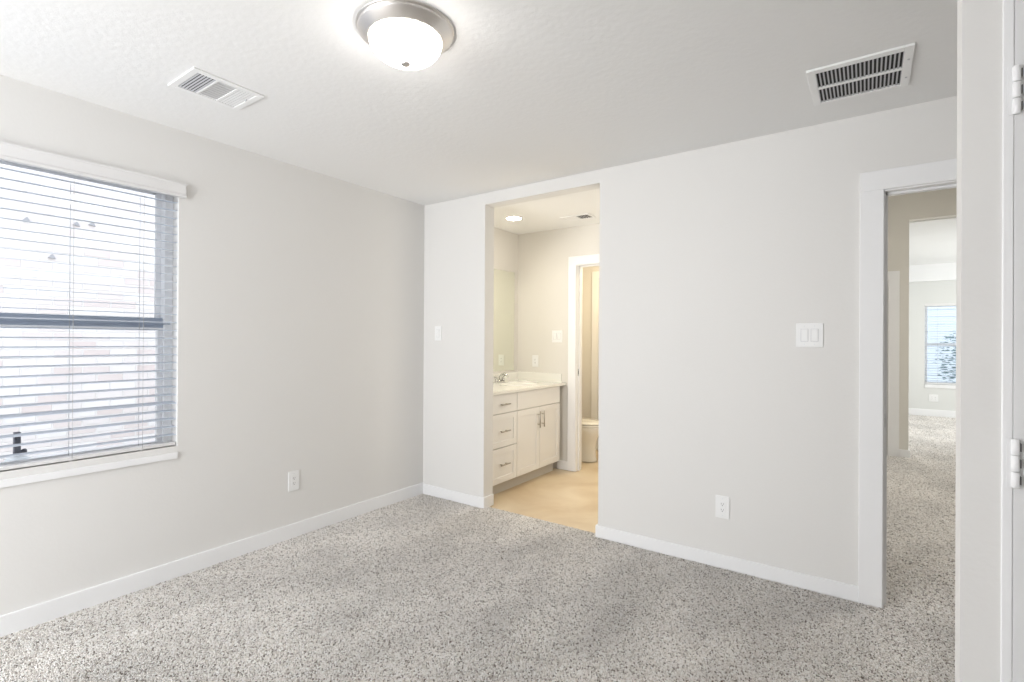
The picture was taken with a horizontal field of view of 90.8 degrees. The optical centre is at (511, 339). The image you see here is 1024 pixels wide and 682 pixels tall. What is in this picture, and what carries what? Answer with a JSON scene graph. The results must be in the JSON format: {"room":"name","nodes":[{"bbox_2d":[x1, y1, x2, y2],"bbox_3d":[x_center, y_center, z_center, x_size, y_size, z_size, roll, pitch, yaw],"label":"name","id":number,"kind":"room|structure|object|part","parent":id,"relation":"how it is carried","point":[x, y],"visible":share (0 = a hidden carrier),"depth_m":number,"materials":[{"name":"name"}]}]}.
{"room":"empty bedroom","nodes":[
{"label":"empty bedroom","id":0,"kind":"room"},
{"bbox_2d":[0,75,517,615],"bbox_3d":[-1.298,0.083,3.630,0.150,2.640,6.900,0,0,35],"label":"wall","id":1,"kind":"structure","parent":0,"point":[299,294],"depth_m":3.05,"materials":[{"name":"white paint"}]},
{"bbox_2d":[0,439,154,461],"bbox_3d":[-2.438,0.634,2.271,0.150,0.118,1.492,0,0,35],"label":"trim ledge","id":2,"kind":"object","parent":1,"relation":"attached to","point":[153,439],"visible":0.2,"depth_m":2.64,"materials":[{"name":"wood"}]},
{"bbox_2d":[4,432,30,461],"bbox_3d":[-2.330,0.507,2.381,0.092,0.139,0.092,0,0,35],"label":"fitting","id":3,"kind":"object","parent":2,"relation":"on","point":[16,440],"visible":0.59,"depth_m":2.37,"materials":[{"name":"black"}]},
{"bbox_3d":[-2.332,0.495,2.378,0.026,0.115,0.024,0,0,35],"label":"post","id":4,"kind":"part","parent":3,"relation":"part of","materials":[{"name":"black metal"}]},
{"bbox_2d":[0,160,177,487],"bbox_3d":[-2.302,-0.095,2.180,0.152,1.478,1.492,0,0,35],"label":"window","id":5,"kind":"structure","parent":1,"relation":"in","point":[167,285],"depth_m":2.70,"materials":[{"name":"white plastic"}]},
{"bbox_3d":[-2.353,-0.457,2.219,0.018,0.711,1.412,0,0,35],"label":"sash","id":6,"kind":"part","parent":5,"relation":"part of","materials":[{"name":"white plastic"}]},
{"bbox_3d":[-2.336,0.248,2.202,0.030,0.639,1.412,0,0,35],"label":"sash","id":7,"kind":"part","parent":5,"relation":"part of","materials":[{"name":"white plastic"}]},
{"bbox_3d":[-2.334,-0.092,2.203,0.069,0.053,1.472,0,0,35],"label":"meeting rail","id":8,"kind":"part","parent":5,"relation":"part of","materials":[{"name":"grey plastic"}]},
{"bbox_3d":[-2.249,0.627,2.139,0.012,0.034,1.492,0,0,35],"label":"sill","id":9,"kind":"part","parent":5,"relation":"part of","materials":[{"name":"white ceramic"}]},
{"bbox_2d":[0,141,186,470],"bbox_3d":[-2.262,-0.137,2.150,0.090,1.430,1.552,0,0,35],"label":"window blind","id":10,"kind":"object","parent":5,"relation":"attached to","point":[9,152],"visible":1,"depth_m":2.42,"materials":[{"name":"white plastic"}]},
{"bbox_3d":[-2.101,-0.094,2.409,0.056,1.320,0.002,0,0,35],"label":"ladder cord","id":11,"kind":"part","parent":10,"relation":"part of","materials":[{"name":"grey fabric"}]},
{"bbox_3d":[-2.278,0.564,2.161,0.050,0.016,1.478,0,0,35],"label":"rail","id":12,"kind":"part","parent":10,"relation":"part of","materials":[{"name":"white plastic"}]},
{"bbox_3d":[-1.938,-0.093,2.641,0.056,1.320,0.002,0,0,35],"label":"ladder cord","id":13,"kind":"part","parent":10,"relation":"part of","materials":[{"name":"grey fabric"}]},
{"bbox_3d":[-2.335,-0.128,2.204,0.070,1.412,1.492,0,0,35],"label":"frame","id":14,"kind":"part","parent":5,"relation":"part of","materials":[{"name":"white plastic"}]},
{"bbox_2d":[0,482,423,637],"bbox_3d":[-1.956,1.249,2.557,0.014,0.096,4.200,0,0,35],"label":"baseboard","id":15,"kind":"structure","parent":1,"relation":"attached to","point":[31,616],"depth_m":2.75,"materials":[{"name":"white wood"}]},
{"bbox_2d":[288,470,298,491],"bbox_3d":[-1.430,0.928,3.310,0.009,0.128,0.078,0,0,35],"label":"wall outlet","id":16,"kind":"object","parent":1,"relation":"attached to","point":[293,476],"visible":1,"depth_m":3.30,"materials":[{"name":"white plastic"}]},
{"bbox_2d":[292,475,295,485],"bbox_3d":[-1.428,0.928,3.309,0.004,0.066,0.033,0,0,35],"label":"receptacle","id":17,"kind":"object","parent":16,"relation":"attached to","point":[293,476],"depth_m":3.31,"materials":[{"name":"grey plastic"}]},
{"bbox_2d":[493,269,514,370],"bbox_3d":[-0.326,-0.194,4.877,0.005,1.034,1.215,0,0,35],"label":"vanity mirror","id":18,"kind":"object","parent":1,"relation":"attached to","point":[504,281],"visible":0.36,"depth_m":5.21,"materials":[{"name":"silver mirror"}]},
{"bbox_2d":[493,372,517,382],"bbox_3d":[-0.305,0.391,4.901,0.018,0.090,1.291,0,0,35],"label":"backsplash","id":19,"kind":"structure","parent":1,"relation":"attached to","point":[512,375],"depth_m":5.28,"materials":[{"name":"stone"}]},
{"bbox_2d":[0,0,956,205],"bbox_3d":[-0.229,-1.186,1.360,4.200,0.100,4.200,0,0,35],"label":"ceiling","id":20,"kind":"structure","parent":0,"point":[524,92],"depth_m":2.15,"materials":[{"name":"white paint"}]},
{"bbox_2d":[168,67,264,110],"bbox_3d":[-1.347,-1.133,2.309,0.255,0.014,0.305,0,0,35],"label":"ceiling vent","id":21,"kind":"object","parent":20,"relation":"in","point":[198,82],"visible":1,"depth_m":2.29,"materials":[{"name":"white plastic"}]},
{"bbox_3d":[-1.347,-1.136,2.309,0.201,0.002,0.086,0,0,35],"label":"damper panel","id":22,"kind":"part","parent":21,"relation":"part of","materials":[{"name":"white metal"}]},
{"bbox_3d":[-1.298,-1.136,2.378,0.201,0.002,0.082,0,0,35],"label":"damper panel","id":23,"kind":"part","parent":21,"relation":"part of","materials":[{"name":"white plastic"}]},
{"bbox_2d":[355,0,453,69],"bbox_3d":[-0.390,-1.069,1.855,0.354,0.133,0.354,0,0,35],"label":"ceiling light","id":24,"kind":"object","parent":20,"relation":"attached to","point":[404,34],"visible":1,"depth_m":1.76,"materials":[{"name":"white glass"}]},
{"bbox_3d":[-0.391,-1.056,1.855,0.262,0.076,0.262,0,0,35],"label":"lamp shade","id":25,"kind":"part","parent":24,"relation":"part of","materials":[{"name":"white glass"}]},
{"bbox_2d":[806,42,914,105],"bbox_3d":[1.486,-1.118,2.165,0.359,0.012,0.368,0,0,35],"label":"ceiling vent","id":26,"kind":"object","parent":20,"relation":"in","point":[888,69],"visible":1,"depth_m":2.14,"materials":[{"name":"white plastic"}]},
{"bbox_2d":[10,433,954,681],"bbox_3d":[2.934,1.379,4.316,6.000,0.100,12.700,0,0,35],"label":"floor","id":27,"kind":"structure","parent":0,"point":[559,496],"depth_m":3.95,"materials":[{"name":"tile"}]},
{"bbox_2d":[0,415,955,681],"bbox_3d":[2.742,1.325,4.988,4.898,0.009,11.791,0,0,35],"label":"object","id":28,"kind":"structure","parent":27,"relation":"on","point":[923,482],"depth_m":2.39,"materials":[{"name":"grey carpet"}]},
{"bbox_2d":[493,385,559,493],"bbox_3d":[-0.089,0.888,4.693,0.608,0.856,1.198,0,0,35],"label":"vanity cabinet","id":29,"kind":"object","parent":27,"relation":"on","point":[526,424],"visible":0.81,"depth_m":4.53,"materials":[{"name":"white wood"}]},
{"bbox_3d":[-0.093,1.058,4.239,0.019,0.291,0.439,0,0,35],"label":"drawer","id":30,"kind":"part","parent":29,"relation":"part of","materials":[{"name":"white wood"}]},
{"bbox_3d":[-0.091,0.767,4.239,0.019,0.279,0.439,0,0,35],"label":"drawer","id":31,"kind":"part","parent":29,"relation":"part of","materials":[{"name":"white wood"}]},
{"bbox_3d":[-0.090,0.542,4.240,0.019,0.158,0.439,0,0,35],"label":"drawer","id":32,"kind":"part","parent":29,"relation":"part of","materials":[{"name":"white wood"}]},
{"bbox_3d":[0.143,0.917,4.574,0.019,0.576,0.368,0,0,35],"label":"door","id":33,"kind":"part","parent":29,"relation":"part of","materials":[{"name":"white wood"}]},
{"bbox_2d":[493,372,565,394],"bbox_3d":[-0.068,0.461,4.735,0.598,0.228,1.293,0,0,35],"label":"countertop","id":34,"kind":"structure","parent":29,"relation":"on","point":[533,380],"depth_m":5.11,"materials":[{"name":"stone"}]},
{"bbox_2d":[493,373,508,382],"bbox_3d":[-0.088,0.383,5.021,0.136,0.104,0.224,0,0,35],"label":"faucet","id":35,"kind":"object","parent":34,"relation":"on","point":[501,379],"visible":0.98,"depth_m":5.01,"materials":[{"name":"silver metal"}]},
{"bbox_3d":[-0.084,0.378,5.018,0.126,0.093,0.030,0,0,35],"label":"spout","id":36,"kind":"part","parent":35,"relation":"part of","materials":[{"name":"silver metal"}]},
{"bbox_3d":[0.254,0.545,4.730,0.019,0.158,0.747,0,0,35],"label":"false drawer","id":37,"kind":"part","parent":29,"relation":"part of","materials":[{"name":"white wood"}]},
{"bbox_3d":[0.359,0.919,4.881,0.019,0.576,0.375,0,0,35],"label":"door","id":38,"kind":"part","parent":29,"relation":"part of","materials":[{"name":"white wood"}]},
{"bbox_2d":[581,418,598,461],"bbox_3d":[0.657,0.931,5.612,0.749,0.775,0.440,0,0,35],"label":"toilet","id":39,"kind":"object","parent":27,"relation":"on","point":[590,427],"visible":0.24,"depth_m":5.41,"materials":[{"name":"white ceramic"}]},
{"bbox_3d":[0.759,0.926,5.540,0.498,0.020,0.378,0,0,35],"label":"seat","id":40,"kind":"part","parent":39,"relation":"part of","materials":[{"name":"white ceramic"}]},
{"bbox_3d":[0.760,0.900,5.540,0.498,0.024,0.378,0,0,35],"label":"lid","id":41,"kind":"part","parent":39,"relation":"part of","materials":[{"name":"white ceramic"}]},
{"bbox_2d":[494,189,599,234],"bbox_3d":[0.855,-1.172,4.732,2.100,0.100,2.335,0,0,35],"label":"ceiling","id":42,"kind":"structure","parent":0,"point":[539,215],"depth_m":4.49,"materials":[{"name":"white paint"}]},
{"bbox_2d":[505,216,522,220],"bbox_3d":[0.018,-1.123,4.699,0.176,0.009,0.176,0,0,35],"label":"recessed light","id":43,"kind":"object","parent":42,"relation":"in","point":[512,218],"visible":1,"depth_m":4.68,"materials":[{"name":"white glass"}]},
{"bbox_2d":[559,213,595,221],"bbox_3d":[0.606,-1.120,4.653,0.295,0.007,0.170,0,0,35],"label":"ceiling vent","id":44,"kind":"object","parent":42,"relation":"in","point":[586,215],"visible":1,"depth_m":4.64,"materials":[{"name":"white plastic"}]},
{"bbox_2d":[518,223,599,469],"bbox_3d":[0.994,0.149,4.852,2.200,2.540,0.115,0,0,35],"label":"wall","id":45,"kind":"structure","parent":0,"point":[543,256],"depth_m":5.22,"materials":[{"name":"white paint"}]},
{"bbox_2d":[532,355,537,366],"bbox_3d":[0.244,0.231,5.303,0.075,0.120,0.009,0,0,35],"label":"wall outlet","id":46,"kind":"object","parent":45,"relation":"attached to","point":[534,357],"visible":1,"depth_m":5.30,"materials":[{"name":"white plastic"}]},
{"bbox_2d":[518,372,561,381],"bbox_3d":[0.285,0.395,5.267,0.527,0.090,0.018,0,0,35],"label":"backsplash","id":47,"kind":"structure","parent":45,"relation":"attached to","point":[530,376],"depth_m":5.25,"materials":[{"name":"stone"}]},
{"bbox_2d":[552,330,562,341],"bbox_3d":[0.460,-0.029,5.151,0.122,0.124,0.011,0,0,35],"label":"wall switch","id":48,"kind":"object","parent":45,"relation":"attached to","point":[556,334],"visible":1,"depth_m":5.15,"materials":[{"name":"white plastic"}]},
{"bbox_2d":[557,460,566,469],"bbox_3d":[1.115,1.275,4.682,1.600,0.088,0.014,0,0,35],"label":"baseboard","id":49,"kind":"structure","parent":45,"relation":"attached to","point":[561,464],"depth_m":5.10,"materials":[{"name":"white wood"}]},
{"bbox_2d":[567,254,598,471],"bbox_3d":[0.958,0.248,4.868,0.881,2.142,0.132,0,0,35],"label":"door frame","id":50,"kind":"structure","parent":45,"relation":"in","point":[576,264],"depth_m":5.04,"materials":[{"name":"white wood"}]},
{"bbox_2d":[582,266,598,418],"bbox_3d":[1.240,0.101,5.376,2.000,2.640,1.025,0,0,35],"label":"wall","id":51,"kind":"structure","parent":0,"point":[587,271],"depth_m":6.11,"materials":[{"name":"white paint"}]},
{"bbox_2d":[591,271,598,449],"bbox_3d":[1.309,0.258,5.821,0.858,2.130,0.016,0,0,35],"label":"door","id":52,"kind":"structure","parent":51,"relation":"in","point":[595,275],"depth_m":6.03,"materials":[{"name":"white wood"}]},
{"bbox_2d":[423,96,956,585],"bbox_3d":[1.741,-0.182,2.607,6.000,3.200,0.115,0,0,35],"label":"wall","id":53,"kind":"structure","parent":0,"point":[711,259],"depth_m":2.92,"materials":[{"name":"white paint"}]},
{"bbox_2d":[435,326,440,340],"bbox_3d":[-0.614,-0.049,4.182,0.072,0.120,0.011,0,0,35],"label":"wall switch","id":54,"kind":"object","parent":53,"relation":"attached to","point":[437,328],"visible":1,"depth_m":4.18,"materials":[{"name":"white plastic"}]},
{"bbox_2d":[423,484,493,507],"bbox_3d":[-0.453,1.265,4.130,0.668,0.088,0.129,0,0,35],"label":"baseboard","id":55,"kind":"structure","parent":53,"relation":"attached to","point":[447,494],"depth_m":4.03,"materials":[{"name":"white wood"}]},
{"bbox_2d":[715,495,729,518],"bbox_3d":[1.208,0.964,2.899,0.078,0.128,0.009,0,0,35],"label":"wall outlet","id":56,"kind":"object","parent":53,"relation":"attached to","point":[722,503],"visible":1,"depth_m":2.90,"materials":[{"name":"white plastic"}]},
{"bbox_2d":[719,501,725,512],"bbox_3d":[1.207,0.964,2.897,0.033,0.066,0.004,0,0,35],"label":"receptacle","id":57,"kind":"object","parent":56,"relation":"attached to","point":[722,504],"depth_m":2.90,"materials":[{"name":"grey plastic"}]},
{"bbox_2d":[595,524,857,601],"bbox_3d":[1.177,1.275,2.986,1.439,0.082,0.129,0,0,35],"label":"baseboard","id":58,"kind":"structure","parent":53,"relation":"attached to","point":[817,584],"depth_m":2.85,"materials":[{"name":"white wood"}]},
{"bbox_2d":[796,323,822,346],"bbox_3d":[1.563,-0.021,2.654,0.124,0.126,0.011,0,0,35],"label":"wall switch","id":59,"kind":"object","parent":53,"relation":"attached to","point":[807,334],"visible":1,"depth_m":2.65,"materials":[{"name":"white plastic"}]},
{"bbox_2d":[858,158,956,607],"bbox_3d":[2.165,0.246,2.298,0.964,2.148,0.132,0,0,35],"label":"door frame","id":60,"kind":"structure","parent":53,"relation":"in","point":[875,186],"depth_m":2.49,"materials":[{"name":"white wood"}]},
{"bbox_2d":[887,188,956,449],"bbox_3d":[5.039,-0.207,5.390,3.800,3.100,0.120,0,0,35],"label":"wall","id":61,"kind":"structure","parent":0,"point":[904,209],"depth_m":5.73,"materials":[{"name":"white paint"}]},
{"bbox_2d":[887,271,899,456],"bbox_3d":[4.045,0.280,6.073,0.968,2.118,0.132,0,0,35],"label":"door","id":62,"kind":"structure","parent":61,"relation":"in","point":[893,276],"depth_m":5.77,"materials":[{"name":"white wood"}]},
{"bbox_2d":[899,448,909,457],"bbox_3d":[4.478,1.297,5.767,0.099,0.088,0.134,0,0,35],"label":"baseboard","id":63,"kind":"structure","parent":61,"relation":"attached to","point":[902,453],"depth_m":5.71,"materials":[{"name":"white wood"}]},
{"bbox_2d":[909,280,955,410],"bbox_3d":[7.452,0.015,9.004,4.000,2.700,0.150,0,0,35],"label":"wall","id":64,"kind":"structure","parent":0,"point":[933,292],"depth_m":9.01,"materials":[{"name":"white paint"}]},
{"bbox_2d":[909,262,955,282],"bbox_3d":[7.422,-1.168,8.867,3.900,0.295,0.120,0,0,35],"label":"trim","id":65,"kind":"structure","parent":64,"relation":"attached to","point":[942,271],"depth_m":8.84,"materials":[{"name":"white paint"}]},
{"bbox_2d":[909,408,955,417],"bbox_3d":[7.439,1.305,8.905,3.900,0.120,0.014,0,0,35],"label":"baseboard","id":66,"kind":"structure","parent":64,"relation":"attached to","point":[912,411],"depth_m":8.91,"materials":[{"name":"white wood"}]},
{"bbox_2d":[929,394,937,401],"bbox_3d":[7.437,1.040,8.911,0.125,0.125,0.009,0,0,35],"label":"wall outlet","id":67,"kind":"object","parent":64,"relation":"attached to","point":[934,398],"visible":1,"depth_m":8.91,"materials":[{"name":"white plastic"}]},
{"bbox_2d":[924,306,955,388],"bbox_3d":[7.759,0.121,8.772,0.930,1.480,0.155,0,0,35],"label":"window","id":68,"kind":"structure","parent":64,"relation":"in","point":[926,307],"depth_m":8.95,"materials":[{"name":"white plastic"}]},
{"bbox_3d":[7.738,0.832,8.746,0.930,0.059,0.095,0,0,35],"label":"sill","id":69,"kind":"part","parent":68,"relation":"part of","materials":[{"name":"white wood"}]},
{"bbox_2d":[925,303,955,384],"bbox_3d":[7.738,0.085,8.742,0.926,1.418,0.061,0,0,35],"label":"window blind","id":70,"kind":"object","parent":68,"relation":"attached to","point":[942,304],"visible":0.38,"depth_m":8.88,"materials":[{"name":"white plastic"}]},
{"bbox_3d":[7.737,0.783,8.744,0.910,0.022,0.046,0,0,35],"label":"rail","id":71,"kind":"part","parent":70,"relation":"part of","materials":[{"name":"white plastic"}]},
{"bbox_2d":[909,217,956,264],"bbox_3d":[6.208,-1.376,7.223,4.000,0.100,4.210,0,0,35],"label":"ceiling","id":72,"kind":"structure","parent":0,"point":[933,241],"depth_m":6.88,"materials":[{"name":"white paint"}]},
{"bbox_2d":[955,0,1002,681],"bbox_3d":[1.355,0.092,0.809,0.965,2.440,0.070,0,0,35],"label":"wall","id":73,"kind":"structure","parent":0,"point":[979,22],"depth_m":1.04,"materials":[{"name":"white paint"}]},
{"bbox_2d":[1000,0,1023,681],"bbox_3d":[1.313,0.277,0.827,0.753,2.070,0.086,0,0,35],"label":"door","id":74,"kind":"structure","parent":73,"relation":"in","point":[1012,393],"depth_m":1.01,"materials":[{"name":"white wood"}]},
{"label":"outside","id":75,"kind":"structure","parent":0,"visible":0},
{"bbox_3d":[12.383,1.751,12.558,12.000,0.100,11.350,0,0,35],"label":"garden","id":76,"kind":"object","parent":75,"visible":0},
{"bbox_2d":[927,306,955,381],"bbox_3d":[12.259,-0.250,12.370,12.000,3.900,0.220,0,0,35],"label":"neighbouring house","id":77,"kind":"structure","parent":76,"relation":"on","point":[952,313],"depth_m":13.07,"materials":[{"name":"white"}]},
{"bbox_2d":[933,333,955,382],"bbox_3d":[9.395,0.678,10.104,1.533,2.003,1.074,0,0,35],"label":"shrub","id":78,"kind":"object","parent":76,"relation":"on","point":[951,358],"visible":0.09,"depth_m":10.38,"materials":[{"name":"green plant"}]},
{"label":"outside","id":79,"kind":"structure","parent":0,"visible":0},
{"bbox_3d":[-2.745,1.645,3.841,2.450,0.100,15.000,0,0,35],"label":"ground","id":80,"kind":"structure","parent":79,"visible":0},
{"bbox_2d":[0,164,154,459],"bbox_3d":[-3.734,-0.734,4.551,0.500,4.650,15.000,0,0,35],"label":"neighbouring house","id":81,"kind":"structure","parent":80,"relation":"on","point":[65,268],"depth_m":4.42,"materials":[{"name":"brick"}]}
]}

